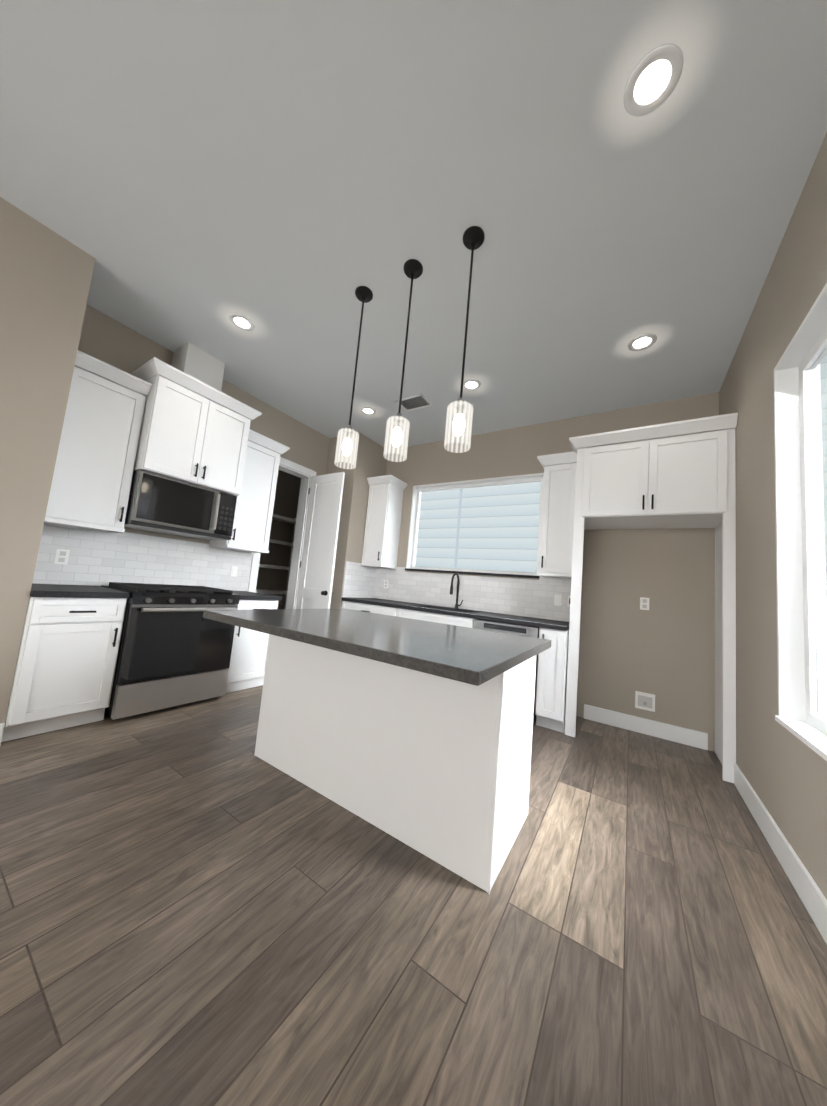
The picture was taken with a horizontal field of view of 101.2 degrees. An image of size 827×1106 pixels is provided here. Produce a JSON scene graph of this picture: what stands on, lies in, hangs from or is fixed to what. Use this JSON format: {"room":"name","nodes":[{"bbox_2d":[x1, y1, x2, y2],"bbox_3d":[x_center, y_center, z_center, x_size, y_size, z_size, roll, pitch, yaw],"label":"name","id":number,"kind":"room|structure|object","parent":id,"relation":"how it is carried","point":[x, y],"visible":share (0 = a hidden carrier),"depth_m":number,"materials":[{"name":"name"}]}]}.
{"room":"kitchen","nodes":[
{"label":"kitchen","id":0,"kind":"room"},
{"bbox_2d":[0,197,94,722],"bbox_3d":[-3.885,-0.739,0.371,0.780,3.150,4.750,2,-6,33],"label":"wall","id":1,"kind":"structure","parent":0,"point":[45,276],"depth_m":2.06,"materials":[{"name":"paint"}]},
{"bbox_2d":[0,723,4,745],"bbox_3d":[-3.641,0.775,0.078,0.016,0.135,4.588,2,-6,33],"label":"baseboard","id":2,"kind":"structure","parent":1,"relation":"attached to","point":[2,725],"depth_m":1.99,"materials":[{"name":"white wood"}]},
{"bbox_2d":[32,304,329,590],"bbox_3d":[-2.144,-0.270,3.662,0.160,3.150,2.730,2,-6,33],"label":"wall","id":3,"kind":"structure","parent":0,"point":[111,341],"depth_m":3.20,"materials":[{"name":"paint"}]},
{"bbox_2d":[44,350,151,532],"bbox_3d":[-2.471,-0.798,2.606,0.411,1.220,0.476,2,-6,33],"label":"upper cabinet","id":4,"kind":"object","parent":3,"relation":"attached to","point":[95,460],"depth_m":2.53,"materials":[{"name":"white wood"}]},
{"bbox_2d":[32,524,252,590],"bbox_3d":[-2.364,0.090,3.182,0.008,0.470,1.782,2,-6,33],"label":"tiled wall","id":5,"kind":"structure","parent":3,"relation":"attached to","point":[96,558],"depth_m":3.00,"materials":[{"name":"white tile"}]},
{"bbox_2d":[54,549,69,564],"bbox_3d":[-2.713,0.029,2.622,0.008,0.115,0.072,2,-6,33],"label":"electrical outlet plate","id":6,"kind":"object","parent":5,"relation":"attached to","point":[62,555],"depth_m":2.62,"materials":[{"name":"white plastic"}]},
{"bbox_2d":[230,566,237,576],"bbox_3d":[-1.985,0.202,3.757,0.009,0.115,0.072,2,-6,33],"label":"electrical outlet plate","id":7,"kind":"object","parent":5,"relation":"attached to","point":[234,569],"depth_m":3.76,"materials":[{"name":"white plastic"}]},
{"bbox_2d":[130,357,261,495],"bbox_3d":[-2.041,-1.048,3.140,0.539,0.868,0.923,2,-6,33],"label":"upper cabinet","id":8,"kind":"object","parent":3,"relation":"attached to","point":[194,431],"visible":0.88,"depth_m":2.94,"materials":[{"name":"white wood"}]},
{"bbox_2d":[124,470,236,539],"bbox_3d":[-2.119,-0.397,3.091,0.491,0.438,0.793,2,-6,33],"label":"microwave","id":9,"kind":"object","parent":8,"relation":"attached to","point":[160,504],"visible":0.98,"depth_m":2.92,"materials":[{"name":"silver metal"}]},
{"bbox_2d":[171,342,224,390],"bbox_3d":[-2.087,-1.685,3.267,0.300,0.408,0.330,2,-6,33],"label":"chase","id":10,"kind":"object","parent":3,"relation":"attached to","point":[190,359],"visible":0.57,"depth_m":3.17,"materials":[{"name":"paint"}]},
{"bbox_2d":[209,429,289,552],"bbox_3d":[-1.770,-0.631,3.700,0.411,1.220,0.517,2,-6,33],"label":"upper cabinet","id":11,"kind":"object","parent":3,"relation":"attached to","point":[252,522],"depth_m":3.60,"materials":[{"name":"white wood"}]},
{"bbox_2d":[248,457,316,608],"bbox_3d":[-1.732,0.113,4.301,0.178,2.591,0.765,2,-6,33],"label":"door frame","id":12,"kind":"structure","parent":3,"relation":"attached to","point":[298,544],"depth_m":4.53,"materials":[{"name":"white wood"}]},
{"bbox_2d":[296,472,344,608],"bbox_3d":[-1.245,0.200,4.359,0.604,2.487,0.178,2,-6,33],"label":"pantry door","id":13,"kind":"structure","parent":3,"relation":"in","point":[317,564],"depth_m":4.37,"materials":[{"name":"white wood"}]},
{"bbox_2d":[256,470,300,608],"bbox_3d":[-2.858,-0.190,5.161,0.160,3.150,2.290,2,-6,33],"label":"wall","id":14,"kind":"structure","parent":0,"point":[286,494],"depth_m":5.87,"materials":[{"name":"paint"}]},
{"bbox_2d":[326,432,387,608],"bbox_3d":[-1.002,-0.048,4.926,0.720,3.150,0.660,2,-6,33],"label":"wall","id":15,"kind":"structure","parent":0,"point":[371,459],"depth_m":4.62,"materials":[{"name":"paint"}]},
{"bbox_2d":[0,685,826,1105],"bbox_3d":[-2.040,1.136,1.028,6.075,0.120,8.300,2,-6,33],"label":"floor","id":16,"kind":"structure","parent":0,"point":[202,903],"depth_m":1.11,"materials":[{"name":"brown wood"}]},
{"bbox_2d":[1,584,129,741],"bbox_3d":[-2.500,0.705,2.396,0.657,0.916,0.478,2,-6,33],"label":"base cabinet","id":17,"kind":"object","parent":16,"relation":"on","point":[64,674],"depth_m":2.21,"materials":[{"name":"white wood"}]},
{"bbox_2d":[101,582,239,719],"bbox_3d":[-2.102,0.768,2.902,0.757,0.955,0.793,2,-6,33],"label":"range","id":18,"kind":"object","parent":16,"relation":"on","point":[175,647],"visible":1,"depth_m":2.66,"materials":[{"name":"black glass"}]},
{"bbox_2d":[226,591,281,692],"bbox_3d":[-1.811,0.869,3.472,0.657,0.916,0.480,2,-6,33],"label":"base cabinet","id":19,"kind":"object","parent":16,"relation":"on","point":[247,666],"depth_m":3.28,"materials":[{"name":"white wood"}]},
{"bbox_2d":[256,514,291,593],"bbox_3d":[-2.635,0.362,5.030,0.378,2.070,2.126,2,-6,33],"label":"shelf","id":20,"kind":"object","parent":16,"relation":"on","point":[282,519],"depth_m":5.41,"materials":[{"name":"wood"}]},
{"bbox_2d":[283,518,295,608],"bbox_3d":[-1.615,0.281,5.447,0.856,1.650,0.358,2,-6,33],"label":"shelf","id":21,"kind":"object","parent":16,"relation":"on","point":[294,519],"depth_m":5.99,"materials":[{"name":"white wood"}]},
{"bbox_2d":[341,597,424,615],"bbox_3d":[-0.428,1.079,4.386,0.875,0.916,0.659,2,-6,33],"label":"base cabinet","id":22,"kind":"object","parent":16,"relation":"on","point":[372,605],"depth_m":4.18,"materials":[{"name":"white wood"}]},
{"bbox_2d":[254,636,540,894],"bbox_3d":[-0.145,0.899,2.031,1.546,0.876,0.649,2,-6,33],"label":"kitchen island","id":23,"kind":"object","parent":16,"relation":"on","point":[415,734],"depth_m":1.60,"materials":[{"name":"white wood"}]},
{"bbox_2d":[203,608,550,687],"bbox_3d":[-0.190,0.417,1.868,1.590,0.040,1.080,2,-6,33],"label":"island countertop","id":24,"kind":"structure","parent":23,"relation":"on","point":[472,656],"depth_m":1.50,"materials":[{"name":"grey stone"}]},
{"bbox_2d":[397,605,488,627],"bbox_3d":[0.335,1.099,3.894,0.941,0.916,0.659,2,-6,33],"label":"base cabinet","id":25,"kind":"object","parent":16,"relation":"on","point":[431,613],"depth_m":3.69,"materials":[{"name":"white wood"}]},
{"bbox_2d":[450,573,462,608],"bbox_3d":[0.521,0.457,4.092,0.108,0.428,0.220,2,-6,33],"label":"faucet","id":26,"kind":"object","parent":25,"relation":"on","point":[457,590],"visible":1,"depth_m":4.14,"materials":[{"name":"silver metal"}]},
{"bbox_2d":[474,619,538,724],"bbox_3d":[0.983,1.136,3.430,0.612,0.868,0.666,2,-6,33],"label":"dishwasher","id":27,"kind":"object","parent":16,"relation":"on","point":[516,629],"visible":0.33,"depth_m":3.19,"materials":[{"name":"silver metal"}]},
{"bbox_2d":[473,613,556,724],"bbox_3d":[1.004,1.118,3.462,0.651,0.916,0.659,2,-6,33],"label":"base cabinet","id":28,"kind":"object","parent":16,"relation":"on","point":[513,619],"depth_m":3.25,"materials":[{"name":"white wood"}]},
{"bbox_2d":[537,621,568,732],"bbox_3d":[1.370,1.127,3.226,0.221,0.916,0.659,2,-6,33],"label":"base cabinet","id":29,"kind":"object","parent":16,"relation":"on","point":[551,688],"depth_m":2.97,"materials":[{"name":"white wood"}]},
{"bbox_2d":[565,413,737,782],"bbox_3d":[1.972,0.294,2.959,1.143,2.622,0.673,2,-6,33],"label":"tall cabinet","id":30,"kind":"object","parent":16,"relation":"on","point":[677,475],"visible":1,"depth_m":2.76,"materials":[{"name":"white wood"}]},
{"bbox_2d":[0,0,826,449],"bbox_3d":[-1.752,-2.106,1.338,6.075,0.120,8.300,2,-6,33],"label":"ceiling","id":31,"kind":"structure","parent":0,"point":[286,176],"depth_m":1.70,"materials":[{"name":"paint"}]},
{"bbox_2d":[229,313,254,331],"bbox_3d":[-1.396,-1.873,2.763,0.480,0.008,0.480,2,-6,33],"label":"recessed light","id":32,"kind":"object","parent":31,"relation":"in","point":[241,322],"visible":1,"depth_m":2.76,"materials":[{"name":"white plastic"}]},
{"bbox_2d":[334,286,372,468],"bbox_3d":[-0.401,-1.201,2.322,0.143,1.250,0.143,2,-6,33],"label":"pendant light","id":33,"kind":"object","parent":31,"relation":"hanging from","point":[363,294],"visible":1,"depth_m":2.31,"materials":[{"name":"glass"}]},
{"bbox_2d":[360,407,375,414],"bbox_3d":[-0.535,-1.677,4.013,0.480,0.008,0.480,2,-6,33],"label":"recessed light","id":34,"kind":"object","parent":31,"relation":"in","point":[368,410],"visible":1,"depth_m":4.01,"materials":[{"name":"white plastic"}]},
{"bbox_2d":[383,259,422,461],"bbox_3d":[-0.056,-1.192,2.100,0.143,1.250,0.143,2,-6,33],"label":"pendant light","id":35,"kind":"object","parent":31,"relation":"hanging from","point":[412,268],"visible":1,"depth_m":2.09,"materials":[{"name":"glass"}]},
{"bbox_2d":[395,394,432,411],"bbox_3d":[0.006,-1.654,3.747,0.340,0.008,0.240,2,-6,33],"label":"ceiling vent","id":36,"kind":"object","parent":31,"relation":"in","point":[415,402],"visible":0.92,"depth_m":3.74,"materials":[{"name":"grey metal"}]},
{"bbox_2d":[444,226,484,452],"bbox_3d":[0.288,-1.183,1.878,0.143,1.250,0.143,2,-6,33],"label":"pendant light","id":37,"kind":"object","parent":31,"relation":"hanging from","point":[473,238],"visible":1,"depth_m":1.87,"materials":[{"name":"glass"}]},
{"bbox_2d":[463,379,480,390],"bbox_3d":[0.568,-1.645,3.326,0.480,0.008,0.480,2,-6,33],"label":"recessed light","id":38,"kind":"object","parent":31,"relation":"in","point":[471,384],"visible":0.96,"depth_m":3.32,"materials":[{"name":"white plastic"}]},
{"bbox_2d":[628,333,656,350],"bbox_3d":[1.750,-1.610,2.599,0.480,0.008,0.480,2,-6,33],"label":"recessed light","id":39,"kind":"object","parent":31,"relation":"in","point":[642,342],"visible":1,"depth_m":2.59,"materials":[{"name":"white plastic"}]},
{"bbox_2d":[624,44,682,116],"bbox_3d":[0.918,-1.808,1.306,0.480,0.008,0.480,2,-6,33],"label":"recessed light","id":40,"kind":"object","parent":31,"relation":"in","point":[653,80],"visible":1,"depth_m":1.30,"materials":[{"name":"white plastic"}]},
{"bbox_2d":[296,392,718,751],"bbox_3d":[0.215,0.032,4.625,5.915,3.150,0.160,2,-6,33],"label":"wall","id":41,"kind":"structure","parent":0,"point":[662,649],"depth_m":3.27,"materials":[{"name":"paint"}]},
{"bbox_2d":[342,561,375,597],"bbox_3d":[-0.736,0.379,4.685,0.008,0.470,0.611,2,-6,33],"label":"tiled wall","id":42,"kind":"structure","parent":41,"relation":"attached to","point":[359,580],"depth_m":4.66,"materials":[{"name":"white tile"}]},
{"bbox_2d":[361,475,407,568],"bbox_3d":[-0.421,-0.415,4.758,0.415,1.230,0.410,2,-6,33],"label":"upper cabinet","id":43,"kind":"object","parent":41,"relation":"attached to","point":[382,525],"depth_m":4.67,"materials":[{"name":"white wood"}]},
{"bbox_2d":[372,567,570,621],"bbox_3d":[0.568,0.451,4.233,2.692,0.470,0.008,2,-6,33],"label":"tiled wall","id":44,"kind":"structure","parent":41,"relation":"attached to","point":[512,596],"depth_m":4.06,"materials":[{"name":"white tile"}]},
{"bbox_2d":[384,580,387,588],"bbox_3d":[-0.393,0.447,4.840,0.072,0.115,0.008,2,-6,33],"label":"electrical outlet plate","id":45,"kind":"object","parent":44,"relation":"attached to","point":[385,581],"depth_m":4.84,"materials":[{"name":"white plastic"}]},
{"bbox_2d":[554,594,561,605],"bbox_3d":[1.531,0.499,3.600,0.072,0.115,0.008,2,-6,33],"label":"electrical outlet plate","id":46,"kind":"object","parent":44,"relation":"attached to","point":[557,598],"depth_m":3.60,"materials":[{"name":"white plastic"}]},
{"bbox_2d":[567,595,570,606],"bbox_3d":[1.641,0.502,3.529,0.072,0.115,0.008,2,-6,33],"label":"electrical outlet plate","id":47,"kind":"object","parent":44,"relation":"attached to","point":[568,603],"depth_m":3.54,"materials":[{"name":"white plastic"}]},
{"bbox_2d":[405,473,543,578],"bbox_3d":[0.729,-0.327,4.332,1.780,1.204,0.191,2,-6,33],"label":"window","id":48,"kind":"structure","parent":41,"relation":"in","point":[415,513],"depth_m":4.38,"materials":[{"name":"glass"}]},
{"bbox_2d":[537,451,576,578],"bbox_3d":[1.499,-0.364,3.519,0.390,1.230,0.410,2,-6,33],"label":"upper cabinet","id":49,"kind":"object","parent":41,"relation":"attached to","point":[558,503],"depth_m":3.39,"materials":[{"name":"white wood"}]},
{"bbox_2d":[640,597,648,609],"bbox_3d":[2.178,0.478,3.198,0.072,0.115,0.008,2,-6,33],"label":"electrical outlet plate","id":50,"kind":"object","parent":41,"relation":"attached to","point":[644,602],"depth_m":3.20,"materials":[{"name":"white plastic"}]},
{"bbox_2d":[635,691,654,711],"bbox_3d":[2.114,1.355,3.099,0.150,0.150,0.018,2,-6,33],"label":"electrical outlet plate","id":51,"kind":"object","parent":41,"relation":"attached to","point":[644,701],"depth_m":3.10,"materials":[{"name":"white plastic"}]},
{"bbox_2d":[584,704,707,749],"bbox_3d":[2.072,1.570,3.095,0.933,0.135,0.016,2,-6,33],"label":"baseboard","id":52,"kind":"structure","parent":41,"relation":"attached to","point":[685,736],"depth_m":3.06,"materials":[{"name":"white wood"}]},
{"bbox_2d":[719,133,826,898],"bbox_3d":[0.589,-0.418,-0.420,0.160,3.150,8.300,2,-6,33],"label":"wall","id":53,"kind":"structure","parent":0,"point":[783,769],"depth_m":1.88,"materials":[{"name":"paint"}]},
{"bbox_2d":[734,764,826,943],"bbox_3d":[0.221,1.036,-0.768,0.016,0.135,7.375,2,-6,33],"label":"baseboard","id":54,"kind":"structure","parent":53,"relation":"attached to","point":[810,893],"depth_m":1.53,"materials":[{"name":"white wood"}]},
{"bbox_2d":[774,283,826,760],"bbox_3d":[1.744,-0.137,1.396,0.175,1.859,0.820,2,-6,33],"label":"window","id":55,"kind":"structure","parent":53,"relation":"in","point":[801,622],"depth_m":1.69,"materials":[{"name":"clear glass"}]},
{"label":"outside","id":56,"kind":"structure","parent":0,"visible":0},
{"bbox_2d":[415,356,826,621],"bbox_3d":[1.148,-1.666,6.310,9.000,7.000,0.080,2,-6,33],"label":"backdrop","id":57,"kind":"structure","parent":56,"point":[463,513],"depth_m":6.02,"materials":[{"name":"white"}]}
]}

